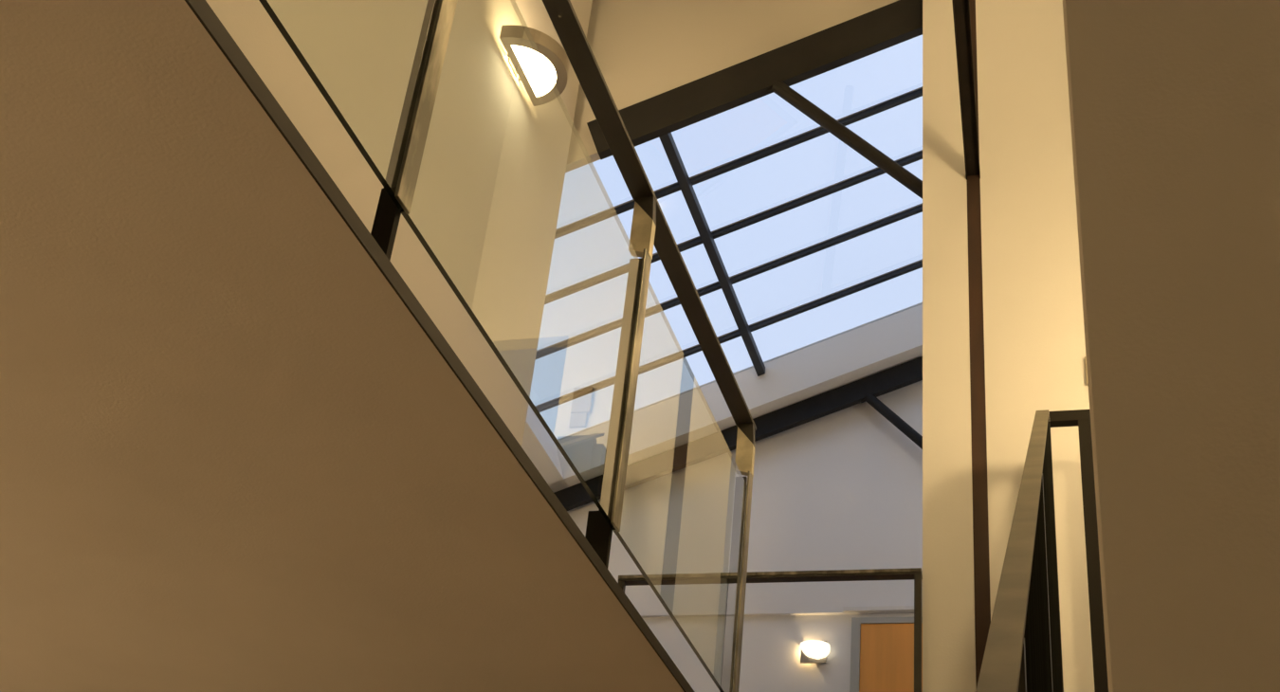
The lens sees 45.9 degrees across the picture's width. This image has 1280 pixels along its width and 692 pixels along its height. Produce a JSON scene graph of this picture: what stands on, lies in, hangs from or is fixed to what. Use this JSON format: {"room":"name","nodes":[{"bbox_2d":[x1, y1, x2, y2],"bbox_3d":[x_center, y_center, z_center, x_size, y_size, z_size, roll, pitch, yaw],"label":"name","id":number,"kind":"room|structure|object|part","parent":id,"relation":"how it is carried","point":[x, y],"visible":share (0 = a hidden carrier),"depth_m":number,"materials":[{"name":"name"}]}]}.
{"room":"stairwell","nodes":[
{"label":"stairwell","id":0,"kind":"room"},
{"bbox_2d":[0,0,683,691],"bbox_3d":[-1.651,-0.085,2.558,2.596,0.026,6.100,-4,-33,17],"label":"ceiling","id":1,"kind":"structure","parent":0,"point":[234,458],"depth_m":2.75,"materials":[{"name":"paint"}]},
{"bbox_2d":[184,0,694,691],"bbox_3d":[-0.408,-0.171,2.188,0.004,0.028,6.100,-4,-33,17],"label":"trim","id":2,"kind":"structure","parent":1,"relation":"attached to","point":[201,9],"depth_m":2.31,"materials":[{"name":"metal"}]},
{"bbox_2d":[258,0,756,691],"bbox_3d":[-0.455,-0.749,2.233,0.073,0.987,5.332,-4,-33,17],"label":"glass balustrade","id":3,"kind":"object","parent":1,"relation":"on","point":[649,227],"visible":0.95,"depth_m":3.38,"materials":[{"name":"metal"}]},
{"bbox_3d":[-0.488,-0.788,2.048,0.010,0.661,1.120,-4,-33,17],"label":"glass pane","id":4,"kind":"part","parent":3,"relation":"part of","materials":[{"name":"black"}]},
{"bbox_3d":[-0.357,-0.466,2.493,0.032,0.802,0.012,-4,-33,17],"label":"post","id":5,"kind":"part","parent":3,"relation":"part of","materials":[{"name":"metal"}]},
{"bbox_3d":[-0.178,-0.188,2.951,0.010,0.661,1.120,-4,-33,17],"label":"glass pane","id":6,"kind":"part","parent":3,"relation":"part of","materials":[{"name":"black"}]},
{"bbox_3d":[-0.046,0.133,3.397,0.032,0.802,0.012,-4,-33,17],"label":"post","id":7,"kind":"part","parent":3,"relation":"part of","materials":[{"name":"metal"}]},
{"bbox_3d":[-0.403,-1.161,2.488,0.054,0.012,5.332,-4,-33,17],"label":"handrail","id":8,"kind":"part","parent":3,"relation":"part of","materials":[{"name":"metal"}]},
{"bbox_3d":[0.132,0.410,3.854,0.010,0.661,1.117,-4,-33,17],"label":"glass pane","id":9,"kind":"part","parent":3,"relation":"part of","materials":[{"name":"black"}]},
{"bbox_3d":[0.263,0.731,4.298,0.032,0.802,0.012,-4,-33,17],"label":"post","id":10,"kind":"part","parent":3,"relation":"part of","materials":[{"name":"metal"}]},
{"bbox_2d":[205,0,592,446],"bbox_3d":[-1.373,-2.019,4.019,0.150,4.830,6.540,-4,-33,17],"label":"wall","id":11,"kind":"structure","parent":0,"point":[486,199],"depth_m":5.72,"materials":[{"name":"grey paint"}]},
{"bbox_2d":[499,24,569,106],"bbox_3d":[-0.423,-1.179,6.331,0.240,0.069,0.424,-4,-33,17],"label":"wall sconce","id":12,"kind":"object","parent":11,"relation":"attached to","point":[540,63],"visible":0.99,"depth_m":6.28,"materials":[{"name":"silver metal"}]},
{"bbox_3d":[-0.534,-1.179,6.369,0.006,0.035,0.100,-4,-33,17],"label":"wall plate","id":13,"kind":"part","parent":12,"relation":"part of","materials":[{"name":"silver metal"}]},
{"bbox_2d":[511,45,556,96],"bbox_3d":[-0.412,-1.156,6.312,0.158,0.006,0.316,-4,-33,17],"label":"diffuser","id":14,"kind":"object","parent":12,"relation":"attached to","point":[536,65],"depth_m":6.30,"materials":[{"name":"white glass"}]},
{"bbox_2d":[521,403,568,493],"bbox_3d":[-1.021,0.095,8.500,0.395,0.434,3.080,-4,-33,17],"label":"ceiling","id":15,"kind":"structure","parent":0,"point":[538,444],"depth_m":9.25,"materials":[{"name":"paint"}]},
{"bbox_2d":[534,86,922,412],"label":"frame","id":16,"kind":"structure","parent":15,"relation":"attached to","point":[685,183],"depth_m":8.45,"materials":[{"name":"black metal"}]},
{"bbox_2d":[565,0,898,172],"bbox_3d":[0.776,-1.414,7.149,4.800,2.135,0.050,-4,-33,17],"label":"wall","id":17,"kind":"structure","parent":0,"point":[642,49],"depth_m":7.31,"materials":[{"name":"grey paint"}]},
{"bbox_2d":[586,0,922,199],"bbox_3d":[1.367,-1.190,6.735,3.364,2.380,0.064,-4,-33,17],"label":"rafter","id":18,"kind":"object","parent":17,"relation":"attached to","point":[776,70],"visible":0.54,"depth_m":7.01,"materials":[{"name":"paint"}]},
{"bbox_2d":[548,301,922,492],"bbox_3d":[1.237,0.127,9.482,3.550,1.637,0.230,-4,-33,17],"label":"curb","id":19,"kind":"structure","parent":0,"point":[890,340],"depth_m":9.43,"materials":[{"name":"paint"}]},
{"bbox_2d":[554,356,922,511],"bbox_3d":[1.515,0.409,9.211,4.700,2.326,0.060,-4,-33,17],"label":"rafter","id":20,"kind":"object","parent":19,"relation":"attached to","point":[868,389],"visible":0.46,"depth_m":9.38,"materials":[{"name":"paint"}]},
{"bbox_2d":[566,380,922,691],"bbox_3d":[1.341,2.467,8.150,4.800,7.674,0.180,-4,-33,17],"label":"wall","id":21,"kind":"structure","parent":0,"point":[842,489],"depth_m":9.07,"materials":[{"name":"white paint"}]},
{"bbox_2d":[800,640,830,663],"bbox_3d":[0.992,1.733,8.611,0.175,0.130,0.112,-4,-33,17],"label":"sconce","id":22,"kind":"object","parent":21,"relation":"attached to","point":[812,651],"visible":1,"depth_m":8.59,"materials":[{"name":"white glass"}]},
{"bbox_2d":[842,605,922,611],"bbox_3d":[1.655,1.484,8.572,1.010,0.024,0.014,-4,-33,17],"label":"trim","id":23,"kind":"structure","parent":21,"relation":"attached to","point":[886,608],"depth_m":8.65,"materials":[{"name":"paint"}]},
{"bbox_2d":[849,616,922,691],"bbox_3d":[1.552,2.425,8.011,0.914,2.102,0.029,-4,-33,17],"label":"door","id":24,"kind":"structure","parent":21,"relation":"in","point":[882,649],"depth_m":8.52,"materials":[{"name":"orange wood"}]},
{"bbox_3d":[1.139,2.453,8.134,0.050,2.102,0.029,-4,-33,17],"label":"casing","id":25,"kind":"part","parent":24,"relation":"part of","materials":[{"name":"grey paint"}]},
{"bbox_2d":[922,0,976,691],"bbox_3d":[1.246,-0.383,6.154,0.180,4.830,0.080,-4,-33,17],"label":"column","id":26,"kind":"structure","parent":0,"point":[948,585],"depth_m":5.79,"materials":[{"name":"paint"}]},
{"bbox_2d":[975,0,1094,691],"bbox_3d":[2.145,-0.445,5.886,1.591,4.830,0.080,-4,-33,17],"label":"wall","id":27,"kind":"structure","parent":0,"point":[1034,343],"depth_m":5.92,"materials":[{"name":"paint"}]},
{"bbox_2d":[1084,356,1088,385],"bbox_3d":[1.696,0.118,5.605,0.082,0.185,0.017,-4,-33,17],"label":"wall switch","id":28,"kind":"object","parent":27,"relation":"attached to","point":[1085,356],"visible":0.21,"depth_m":5.62,"materials":[{"name":"beige plastic"}]},
{"bbox_2d":[1062,0,1279,691],"bbox_3d":[1.173,-1.259,2.130,1.204,7.600,0.120,-4,-33,17],"label":"wall","id":29,"kind":"structure","parent":0,"point":[1175,104],"depth_m":1.46,"materials":[{"name":"white paint"}]},
{"bbox_3d":[0.725,2.444,6.086,4.800,0.120,3.550,-4,-33,17],"label":"floor","id":30,"kind":"structure","parent":0,"visible":0},
{"bbox_2d":[618,567,922,691],"bbox_3d":[0.416,1.258,5.294,1.131,0.991,0.050,-4,-33,17],"label":"balustrade","id":31,"kind":"object","parent":30,"relation":"on","point":[916,574],"visible":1,"depth_m":5.48,"materials":[{"name":"metal"}]},
{"bbox_3d":[-0.116,1.299,5.441,0.024,0.969,0.024,-4,-33,17],"label":"post","id":32,"kind":"part","parent":31,"relation":"part of","materials":[{"name":"metal"}]},
{"bbox_3d":[0.461,0.838,5.542,1.131,0.014,0.026,-4,-33,17],"label":"handrail","id":33,"kind":"part","parent":31,"relation":"part of","materials":[{"name":"metal"}]},
{"bbox_3d":[0.942,1.227,5.126,0.024,0.969,0.024,-4,-33,17],"label":"post","id":34,"kind":"part","parent":31,"relation":"part of","materials":[{"name":"metal"}]},
{"bbox_2d":[966,0,990,686],"bbox_3d":[1.357,-0.392,6.118,0.054,4.830,0.066,-4,-33,17],"label":"steel column","id":35,"kind":"structure","parent":30,"relation":"on","point":[980,523],"depth_m":5.68,"materials":[{"name":"black metal"}]},
{"bbox_2d":[951,0,980,179],"bbox_3d":[0.977,-1.675,4.795,0.152,0.070,3.625,-1,-33,13],"label":"beam","id":36,"kind":"structure","parent":35,"relation":"attached to","point":[961,20],"depth_m":5.81,"materials":[{"name":"metal"}]},
{"bbox_2d":[975,409,1108,691],"bbox_3d":[0.806,0.479,2.959,0.187,3.008,3.895,-4,-33,17],"label":"stair railing","id":37,"kind":"object","parent":30,"relation":"on","point":[1023,651],"visible":0.88,"depth_m":3.15,"materials":[{"name":"metal"}]},
{"bbox_3d":[0.777,0.330,3.040,0.044,2.676,3.851,-3,-33,16],"label":"handrail","id":38,"kind":"part","parent":37,"relation":"part of","materials":[{"name":"metal"}]},
{"bbox_3d":[0.917,0.706,3.385,0.005,2.893,2.820,-3,-33,16],"label":"infill panel","id":39,"kind":"part","parent":37,"relation":"part of","materials":[{"name":"metal"}]},
{"bbox_3d":[1.341,0.876,4.916,0.045,1.420,0.044,-4,-33,17],"label":"newel post","id":40,"kind":"part","parent":37,"relation":"part of","materials":[{"name":"black metal"}]},
{"bbox_3d":[1.475,0.866,4.876,0.048,1.420,0.044,-4,-33,17],"label":"newel post","id":41,"kind":"part","parent":37,"relation":"part of","materials":[{"name":"black metal"}]}
]}

